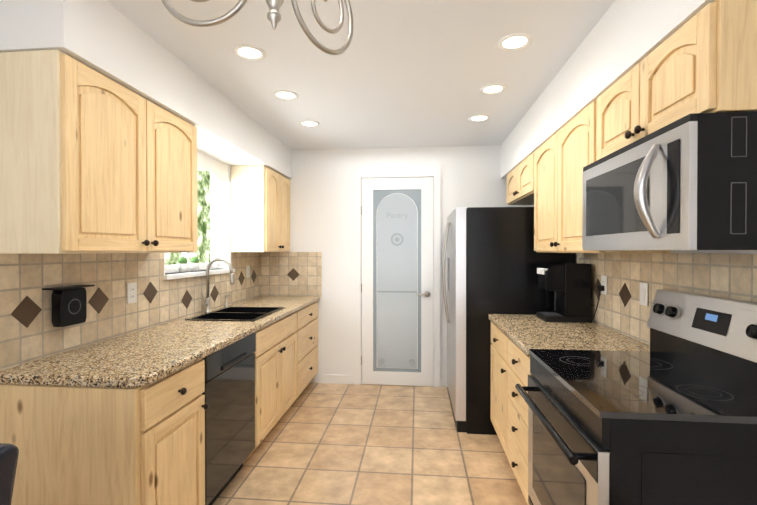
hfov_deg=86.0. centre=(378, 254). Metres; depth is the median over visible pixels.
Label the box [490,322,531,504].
base cabinet
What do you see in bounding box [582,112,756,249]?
microwave
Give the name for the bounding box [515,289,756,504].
range
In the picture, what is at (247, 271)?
electrical outlet
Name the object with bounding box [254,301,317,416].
base cabinet
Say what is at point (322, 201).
wall
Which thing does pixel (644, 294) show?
outlet
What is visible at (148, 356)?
countertop
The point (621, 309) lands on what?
backsplash
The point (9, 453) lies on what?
dining chair
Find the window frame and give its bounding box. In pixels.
[163,151,234,279]
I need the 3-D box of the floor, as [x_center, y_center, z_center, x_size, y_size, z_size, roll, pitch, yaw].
[-0.217,1.426,0.773,3.130,0.100,7.060,0,0,5]
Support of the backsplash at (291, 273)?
attached to the wall at (322, 201)
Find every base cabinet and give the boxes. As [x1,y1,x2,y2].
[0,359,208,504]
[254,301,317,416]
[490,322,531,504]
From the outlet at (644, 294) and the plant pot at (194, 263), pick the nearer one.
the outlet at (644, 294)
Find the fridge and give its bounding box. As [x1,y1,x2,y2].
[442,207,575,434]
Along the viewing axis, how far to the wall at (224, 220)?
3.60 m
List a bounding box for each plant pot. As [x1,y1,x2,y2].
[178,257,187,272]
[190,256,199,271]
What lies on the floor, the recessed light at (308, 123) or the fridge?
the fridge
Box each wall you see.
[164,151,230,274]
[289,145,533,386]
[576,250,756,262]
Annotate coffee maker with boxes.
[536,263,591,322]
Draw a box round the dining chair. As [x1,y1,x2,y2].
[0,443,18,504]
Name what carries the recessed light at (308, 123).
in the ceiling
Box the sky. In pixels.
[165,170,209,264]
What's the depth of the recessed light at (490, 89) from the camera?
2.65 m
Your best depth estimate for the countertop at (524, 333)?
2.26 m
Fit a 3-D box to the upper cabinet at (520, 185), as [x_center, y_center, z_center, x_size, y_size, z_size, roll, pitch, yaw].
[1.309,-0.603,3.346,0.374,0.295,0.896,0,0,5]
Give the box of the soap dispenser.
[224,295,231,306]
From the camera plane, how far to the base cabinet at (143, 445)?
1.54 m
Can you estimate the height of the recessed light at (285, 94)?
0.006 m
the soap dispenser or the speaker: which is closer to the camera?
the speaker
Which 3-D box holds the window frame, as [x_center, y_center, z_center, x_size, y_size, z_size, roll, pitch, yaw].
[-1.420,-0.311,3.139,0.185,0.945,0.990,0,0,5]
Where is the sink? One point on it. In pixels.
(231, 313)
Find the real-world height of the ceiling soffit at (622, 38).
0.333 m
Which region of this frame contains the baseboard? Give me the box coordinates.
[321,374,350,383]
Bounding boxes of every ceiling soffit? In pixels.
[0,0,291,178]
[501,0,713,178]
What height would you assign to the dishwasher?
0.866 m
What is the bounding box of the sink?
[185,306,284,320]
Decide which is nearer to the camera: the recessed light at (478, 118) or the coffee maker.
the coffee maker
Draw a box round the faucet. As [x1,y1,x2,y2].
[202,258,234,312]
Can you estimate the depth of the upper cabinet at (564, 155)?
2.31 m
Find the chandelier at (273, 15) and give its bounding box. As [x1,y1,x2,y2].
[162,0,352,54]
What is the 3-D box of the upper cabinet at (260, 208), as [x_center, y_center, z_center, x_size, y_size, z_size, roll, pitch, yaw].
[-1.103,-0.406,3.934,0.359,0.768,0.696,0,0,5]
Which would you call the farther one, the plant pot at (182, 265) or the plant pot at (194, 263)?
the plant pot at (194, 263)
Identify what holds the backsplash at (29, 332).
attached to the wall at (224, 220)
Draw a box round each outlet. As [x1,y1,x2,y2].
[127,282,136,303]
[246,266,249,277]
[588,275,606,319]
[640,282,647,305]
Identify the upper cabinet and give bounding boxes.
[0,49,197,253]
[230,165,289,251]
[506,152,533,204]
[534,100,670,252]
[596,0,756,160]
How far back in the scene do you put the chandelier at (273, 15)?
1.06 m
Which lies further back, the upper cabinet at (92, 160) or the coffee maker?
the coffee maker
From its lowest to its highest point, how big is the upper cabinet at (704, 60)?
0.325 m
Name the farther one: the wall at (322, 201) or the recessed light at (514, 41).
the wall at (322, 201)
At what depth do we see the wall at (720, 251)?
1.60 m
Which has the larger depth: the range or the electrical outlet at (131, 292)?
the electrical outlet at (131, 292)
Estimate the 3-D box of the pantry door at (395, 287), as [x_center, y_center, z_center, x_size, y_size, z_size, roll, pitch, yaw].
[0.189,0.246,4.138,0.880,2.204,0.058,0,0,5]
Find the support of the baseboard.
attached to the wall at (322, 201)
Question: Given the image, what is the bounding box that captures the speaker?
[42,285,94,326]
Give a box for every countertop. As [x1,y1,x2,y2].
[0,296,319,388]
[488,314,649,356]
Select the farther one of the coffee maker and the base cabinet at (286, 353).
the base cabinet at (286, 353)
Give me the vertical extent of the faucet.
0.416 m
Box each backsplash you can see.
[0,252,260,370]
[261,252,321,296]
[577,253,756,344]
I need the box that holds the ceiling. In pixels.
[106,0,614,149]
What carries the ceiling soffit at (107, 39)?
attached to the ceiling
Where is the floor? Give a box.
[212,383,527,504]
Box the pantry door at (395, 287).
[354,170,440,386]
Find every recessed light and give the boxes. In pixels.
[233,44,265,60]
[273,90,297,99]
[299,120,319,126]
[468,114,489,121]
[479,84,505,94]
[497,33,532,50]
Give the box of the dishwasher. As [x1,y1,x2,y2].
[202,332,255,504]
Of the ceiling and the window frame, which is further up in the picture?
the ceiling
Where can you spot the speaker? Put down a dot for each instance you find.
(69, 305)
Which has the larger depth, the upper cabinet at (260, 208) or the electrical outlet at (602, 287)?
the upper cabinet at (260, 208)
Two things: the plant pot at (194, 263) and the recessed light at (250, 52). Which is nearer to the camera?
the recessed light at (250, 52)

